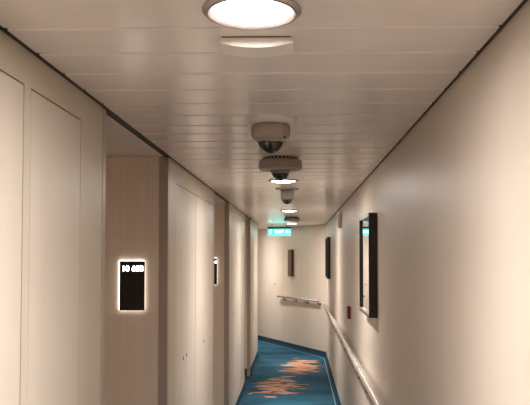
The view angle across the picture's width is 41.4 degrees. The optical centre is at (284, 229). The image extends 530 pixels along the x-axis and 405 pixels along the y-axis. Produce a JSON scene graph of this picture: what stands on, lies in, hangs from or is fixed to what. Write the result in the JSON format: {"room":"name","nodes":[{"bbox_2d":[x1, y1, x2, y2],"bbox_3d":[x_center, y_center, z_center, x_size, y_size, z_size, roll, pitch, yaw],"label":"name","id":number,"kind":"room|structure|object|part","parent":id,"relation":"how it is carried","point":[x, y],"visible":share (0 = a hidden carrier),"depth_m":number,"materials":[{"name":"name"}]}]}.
{"room":"ship interior","nodes":[
{"label":"ship interior","id":0,"kind":"room"},
{"bbox_2d":[0,30,257,404],"bbox_3d":[-0.908,0.703,3.695,0.646,2.158,15.400,0,-2,1],"label":"wall","id":1,"kind":"structure","parent":0,"point":[16,61],"depth_m":2.18,"materials":[{"name":"beige paint"}]},
{"bbox_2d":[0,71,23,404],"bbox_3d":[-0.636,0.616,1.266,0.011,1.951,0.742,0,-2,1],"label":"door","id":2,"kind":"structure","parent":1,"relation":"in","point":[11,91],"depth_m":1.59,"materials":[{"name":"laminate"}]},
{"bbox_2d":[27,90,80,404],"bbox_3d":[-0.625,0.638,1.879,0.011,1.951,0.390,0,-2,1],"label":"door","id":3,"kind":"structure","parent":1,"relation":"in","point":[54,203],"depth_m":1.87,"materials":[{"name":"laminate"}]},
{"bbox_2d":[0,25,258,224],"bbox_3d":[-0.582,-0.369,3.727,0.026,0.013,15.400,0,-2,1],"label":"trim","id":4,"kind":"structure","parent":1,"relation":"attached to","point":[5,30],"depth_m":2.35,"materials":[{"name":"black metal"}]},
{"bbox_2d":[106,112,165,156],"bbox_3d":[-0.614,-0.396,2.958,0.009,0.014,1.142,0,-2,1],"label":"trim","id":5,"kind":"structure","parent":1,"relation":"attached to","point":[106,112],"depth_m":2.83,"materials":[{"name":"black metal"}]},
{"bbox_2d":[175,184,195,404],"bbox_3d":[-0.582,0.729,4.089,0.016,1.927,0.724,0,-2,1],"label":"door","id":6,"kind":"structure","parent":1,"relation":"in","point":[185,200],"depth_m":4.07,"materials":[{"name":"laminate"}]},
{"bbox_2d":[195,196,212,404],"bbox_3d":[-0.567,0.758,4.908,0.016,1.927,0.900,0,-2,1],"label":"door","id":7,"kind":"structure","parent":1,"relation":"in","point":[204,210],"depth_m":4.85,"materials":[{"name":"laminate"}]},
{"bbox_2d":[231,217,236,404],"bbox_3d":[-0.524,0.840,7.201,0.016,1.927,0.682,0,-2,1],"label":"door","id":8,"kind":"structure","parent":1,"relation":"in","point":[234,221],"depth_m":7.11,"materials":[{"name":"laminate"}]},
{"bbox_2d":[237,220,244,397],"bbox_3d":[-0.508,0.870,8.045,0.016,1.927,0.992,0,-2,1],"label":"door","id":9,"kind":"structure","parent":1,"relation":"in","point":[240,226],"depth_m":7.96,"materials":[{"name":"laminate"}]},
{"bbox_2d":[235,382,246,404],"bbox_3d":[-0.497,1.872,7.582,0.030,0.100,1.927,0,-2,1],"label":"baseboard","id":10,"kind":"structure","parent":1,"relation":"attached to","point":[241,396],"depth_m":7.97,"materials":[{"name":"blue carpet"}]},
{"bbox_2d":[250,351,258,375],"bbox_3d":[-0.444,1.975,10.466,0.030,0.100,1.760,0,-2,1],"label":"baseboard","id":11,"kind":"structure","parent":1,"relation":"attached to","point":[253,366],"depth_m":10.24,"materials":[{"name":"blue carpet"}]},
{"bbox_2d":[104,157,158,404],"bbox_3d":[-0.933,0.704,3.518,0.602,2.144,0.034,0,-2,1],"label":"wall","id":12,"kind":"structure","parent":0,"point":[132,183],"depth_m":3.52,"materials":[{"name":"laminate"}]},
{"bbox_2d":[119,261,144,309],"bbox_3d":[-0.767,0.277,3.503,0.131,0.249,0.021,0,-2,1],"label":"number plate","id":13,"kind":"object","parent":12,"relation":"attached to","point":[131,273],"visible":1,"depth_m":3.49,"materials":[{"name":"black plastic"}]},
{"bbox_2d":[158,157,169,404],"bbox_3d":[-0.610,0.704,3.509,0.045,2.143,0.040,0,-2,1],"label":"trim","id":14,"kind":"structure","parent":12,"relation":"attached to","point":[164,162],"depth_m":3.51,"materials":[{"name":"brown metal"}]},
{"bbox_2d":[214,203,224,404],"bbox_3d":[-0.875,0.816,6.646,0.602,2.144,0.034,0,-2,1],"label":"wall","id":15,"kind":"structure","parent":0,"point":[219,208],"depth_m":6.63,"materials":[{"name":"laminate"}]},
{"bbox_2d":[214,258,216,283],"bbox_3d":[-0.709,0.389,6.630,0.131,0.249,0.021,0,-2,1],"label":"number plate","id":16,"kind":"object","parent":15,"relation":"attached to","point":[215,259],"visible":0.12,"depth_m":6.62,"materials":[{"name":"black plastic"}]},
{"bbox_2d":[224,203,229,404],"bbox_3d":[-0.552,0.816,6.636,0.045,2.143,0.040,0,-2,1],"label":"trim","id":17,"kind":"structure","parent":15,"relation":"attached to","point":[227,205],"depth_m":6.62,"materials":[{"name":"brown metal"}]},
{"bbox_2d":[245,219,246,368],"bbox_3d":[-0.820,0.922,9.613,0.602,2.144,0.034,0,-2,1],"label":"wall","id":18,"kind":"structure","parent":0,"point":[245,219],"depth_m":9.59,"materials":[{"name":"laminate"}]},
{"bbox_2d":[247,219,250,375],"bbox_3d":[-0.497,0.922,9.604,0.045,2.143,0.040,0,-2,1],"label":"trim","id":19,"kind":"structure","parent":18,"relation":"attached to","point":[248,220],"depth_m":9.59,"materials":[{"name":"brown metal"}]},
{"bbox_2d":[0,0,522,229],"bbox_3d":[-0.283,-0.283,6.098,2.872,0.014,20.215,0,-2,-6],"label":"ceiling","id":20,"kind":"structure","parent":0,"point":[358,75],"depth_m":1.95,"materials":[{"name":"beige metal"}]},
{"bbox_2d":[202,0,300,29],"bbox_3d":[-0.067,-0.438,1.413,0.200,0.017,0.200,0,-2,1],"label":"recessed light","id":21,"kind":"object","parent":20,"relation":"in","point":[239,14],"visible":1,"depth_m":1.40,"materials":[{"name":"grey plastic"}]},
{"bbox_2d":[214,0,289,24],"bbox_3d":[-0.067,-0.437,1.413,0.153,0.014,0.153,0,-2,1],"label":"diffuser","id":22,"kind":"object","parent":21,"relation":"attached to","point":[226,12],"depth_m":1.39,"materials":[{"name":"white plastic"}]},
{"bbox_2d":[220,36,292,57],"bbox_3d":[-0.064,-0.424,1.622,0.165,0.028,0.082,0,-2,1],"label":"ceiling sensor","id":23,"kind":"object","parent":20,"relation":"attached to","point":[246,46],"visible":1,"depth_m":1.58,"materials":[{"name":"white plastic"}]},
{"bbox_2d":[247,114,296,153],"bbox_3d":[-0.047,-0.342,2.535,0.178,0.130,0.178,0,-2,1],"label":"dome camera","id":24,"kind":"object","parent":20,"relation":"attached to","point":[270,131],"visible":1,"depth_m":2.48,"materials":[{"name":"white plastic"}]},
{"bbox_3d":[-0.047,-0.393,2.537,0.178,0.028,0.178,0,-2,1],"label":"mounting plate","id":25,"kind":"part","parent":24,"relation":"part of","materials":[{"name":"white plastic"}]},
{"bbox_2d":[267,225,290,235],"bbox_3d":[-0.095,0.007,11.611,0.392,0.178,0.044,0,-2,1],"label":"exit sign","id":26,"kind":"object","parent":20,"relation":"hanging from","point":[272,231],"visible":1,"depth_m":11.60,"materials":[{"name":"teal plastic"}]},
{"bbox_3d":[-0.095,0.035,11.610,0.376,0.122,0.016,0,-2,1],"label":"panel","id":27,"kind":"part","parent":26,"relation":"part of","materials":[{"name":"teal plastic"}]},
{"bbox_2d":[258,156,301,180],"bbox_3d":[-0.024,-0.310,3.574,0.224,0.119,0.224,0,-2,1],"label":"dome camera","id":28,"kind":"object","parent":20,"relation":"attached to","point":[280,167],"visible":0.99,"depth_m":3.50,"materials":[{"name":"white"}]},
{"bbox_2d":[268,179,297,182],"bbox_3d":[-0.011,-0.323,4.636,0.200,0.017,0.200,0,-2,1],"label":"recessed light","id":29,"kind":"object","parent":20,"relation":"in","point":[270,180],"visible":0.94,"depth_m":4.59,"materials":[{"name":"grey plastic"}]},
{"bbox_2d":[272,180,293,182],"bbox_3d":[-0.011,-0.322,4.635,0.153,0.014,0.153,0,-2,1],"label":"diffuser","id":30,"kind":"object","parent":29,"relation":"attached to","point":[273,181],"depth_m":4.60,"materials":[{"name":"white plastic"}]},
{"bbox_2d":[276,187,298,203],"bbox_3d":[0.017,-0.252,5.213,0.176,0.119,0.176,0,-2,1],"label":"dome camera","id":31,"kind":"object","parent":20,"relation":"attached to","point":[287,193],"visible":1,"depth_m":5.17,"materials":[{"name":"beige plastic"}]},
{"bbox_3d":[0.017,-0.305,5.215,0.176,0.012,0.176,0,-2,1],"label":"mounting plate","id":32,"kind":"part","parent":31,"relation":"part of","materials":[{"name":"beige plastic"}]},
{"bbox_2d":[280,210,297,211],"bbox_3d":[0.047,-0.212,7.763,0.200,0.017,0.200,0,-2,1],"label":"recessed light","id":33,"kind":"object","parent":20,"relation":"in","point":[280,210],"visible":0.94,"depth_m":7.72,"materials":[{"name":"grey plastic"}]},
{"bbox_2d":[284,217,299,221],"bbox_3d":[0.089,-0.139,9.131,0.204,0.064,0.204,0,-2,1],"label":"smoke detector","id":34,"kind":"object","parent":20,"relation":"attached to","point":[291,219],"visible":0.97,"depth_m":9.05,"materials":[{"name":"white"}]},
{"bbox_2d":[242,341,334,404],"bbox_3d":[-1.679,1.912,6.468,4.800,0.060,21.000,0,-2,1],"label":"floor","id":35,"kind":"structure","parent":0,"point":[281,376],"depth_m":9.28,"materials":[{"name":"teal carpet"}]},
{"bbox_2d":[258,225,325,351],"bbox_3d":[-0.401,1.030,13.491,0.173,2.204,5.029,1,-2,-27],"label":"wall","id":36,"kind":"structure","parent":0,"point":[301,323],"depth_m":12.21,"materials":[{"name":"beige paint"}]},
{"bbox_2d":[260,282,260,335],"bbox_3d":[-0.247,1.040,13.049,0.003,1.952,1.004,1,-2,-27],"label":"trim","id":37,"kind":"structure","parent":36,"relation":"attached to","point":[260,282],"depth_m":13.48,"materials":[{"name":"grey metal"}]},
{"bbox_2d":[288,250,293,275],"bbox_3d":[0.099,0.580,12.319,0.047,0.470,0.140,1,-2,-27],"label":"wall plaque","id":38,"kind":"object","parent":36,"relation":"attached to","point":[290,252],"visible":1,"depth_m":12.27,"materials":[{"name":"red wood"}]},
{"bbox_3d":[0.100,0.580,12.320,0.045,0.470,0.140,1,-2,-27],"label":"frame","id":39,"kind":"part","parent":38,"relation":"part of","materials":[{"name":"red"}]},
{"bbox_2d":[258,335,325,357],"bbox_3d":[-0.481,2.081,13.436,0.038,0.100,4.990,1,-2,-27],"label":"baseboard","id":40,"kind":"structure","parent":36,"relation":"attached to","point":[314,352],"depth_m":12.20,"materials":[{"name":"blue carpet"}]},
{"bbox_2d":[277,295,320,304],"bbox_3d":[0.217,1.203,12.038,0.070,0.095,1.532,1,-2,-27],"label":"handrail","id":41,"kind":"object","parent":36,"relation":"attached to","point":[280,296],"visible":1,"depth_m":11.90,"materials":[{"name":"silver metal"}]},
{"bbox_3d":[0.203,1.175,12.032,0.039,0.039,1.532,1,-2,-27],"label":"rail","id":42,"kind":"part","parent":41,"relation":"part of","materials":[{"name":"silver metal"}]},
{"bbox_2d":[326,0,529,404],"bbox_3d":[0.576,0.678,3.618,0.120,2.204,15.300,0,-2,1],"label":"wall","id":43,"kind":"structure","parent":0,"point":[450,201],"depth_m":2.06,"materials":[{"name":"beige paint"}]},
{"bbox_2d":[325,237,330,278],"bbox_3d":[0.609,0.396,9.973,0.048,0.580,0.620,0,-2,1],"label":"framed mirror","id":44,"kind":"object","parent":43,"relation":"attached to","point":[327,239],"visible":1,"depth_m":9.67,"materials":[{"name":"black paint"}]},
{"bbox_3d":[0.599,0.396,9.973,0.004,0.558,0.598,0,-2,1],"label":"glass","id":45,"kind":"part","parent":44,"relation":"part of","materials":[{"name":"black glass"}]},
{"bbox_2d":[324,353,340,404],"bbox_3d":[0.496,1.728,3.567,0.038,0.100,15.270,0,-2,1],"label":"baseboard","id":46,"kind":"structure","parent":43,"relation":"attached to","point":[330,375],"depth_m":8.78,"materials":[{"name":"blue carpet"}]},
{"bbox_3d":[0.481,1.776,3.566,0.008,0.005,15.270,0,-2,1],"label":"edge trim","id":47,"kind":"part","parent":46,"relation":"part of","materials":[{"name":"blue"}]},
{"bbox_2d":[337,212,341,227],"bbox_3d":[0.561,-0.100,7.219,0.042,0.161,0.180,0,-2,1],"label":"wall speaker","id":48,"kind":"object","parent":43,"relation":"attached to","point":[339,214],"visible":1,"depth_m":7.13,"materials":[{"name":"white plastic"}]},
{"bbox_2d":[347,306,350,318],"bbox_3d":[0.545,0.704,5.990,0.030,0.104,0.100,0,-2,1],"label":"fire alarm","id":49,"kind":"object","parent":43,"relation":"attached to","point":[348,307],"visible":1,"depth_m":5.94,"materials":[{"name":"red plastic"}]},
{"bbox_2d":[322,301,382,404],"bbox_3d":[0.521,0.985,5.985,0.078,0.106,10.294,0,-2,1],"label":"handrail","id":50,"kind":"object","parent":43,"relation":"attached to","point":[375,400],"visible":1,"depth_m":4.63,"materials":[{"name":"silver metal"}]},
{"bbox_2d":[359,213,377,317],"bbox_3d":[0.503,0.210,4.262,0.048,0.595,0.610,0,-2,1],"label":"framed mirror","id":51,"kind":"object","parent":43,"relation":"attached to","point":[368,222],"visible":1,"depth_m":4.09,"materials":[{"name":"black paint"}]},
{"bbox_3d":[0.493,0.210,4.262,0.004,0.573,0.588,0,-2,1],"label":"glass","id":52,"kind":"part","parent":51,"relation":"part of","materials":[{"name":"white mirror"}]},
{"bbox_2d":[329,0,527,219],"bbox_3d":[0.509,-0.372,3.647,0.012,0.013,15.280,0,-2,1],"label":"trim","id":53,"kind":"structure","parent":43,"relation":"attached to","point":[523,2],"depth_m":1.90,"materials":[{"name":"black"}]},
{"bbox_3d":[-0.955,0.662,2.333,0.602,2.144,0.034,0,-2,1],"label":"wall","id":54,"kind":"structure","parent":0,"visible":0},
{"bbox_2d":[100,108,105,404],"bbox_3d":[-0.632,0.662,2.330,0.045,2.143,0.040,0,-2,1],"label":"trim","id":55,"kind":"structure","parent":54,"relation":"attached to","point":[104,110],"depth_m":2.35,"materials":[{"name":"grey metal"}]},
{"bbox_3d":[-0.898,0.772,5.421,0.602,2.144,0.034,0,-2,1],"label":"wall","id":56,"kind":"structure","parent":0,"visible":0},
{"bbox_2d":[213,240,213,404],"bbox_3d":[-0.575,0.772,5.418,0.045,2.143,0.040,0,-2,1],"label":"trim","id":57,"kind":"structure","parent":56,"relation":"attached to","point":[213,240],"depth_m":5.41,"materials":[{"name":"grey metal"}]}
]}

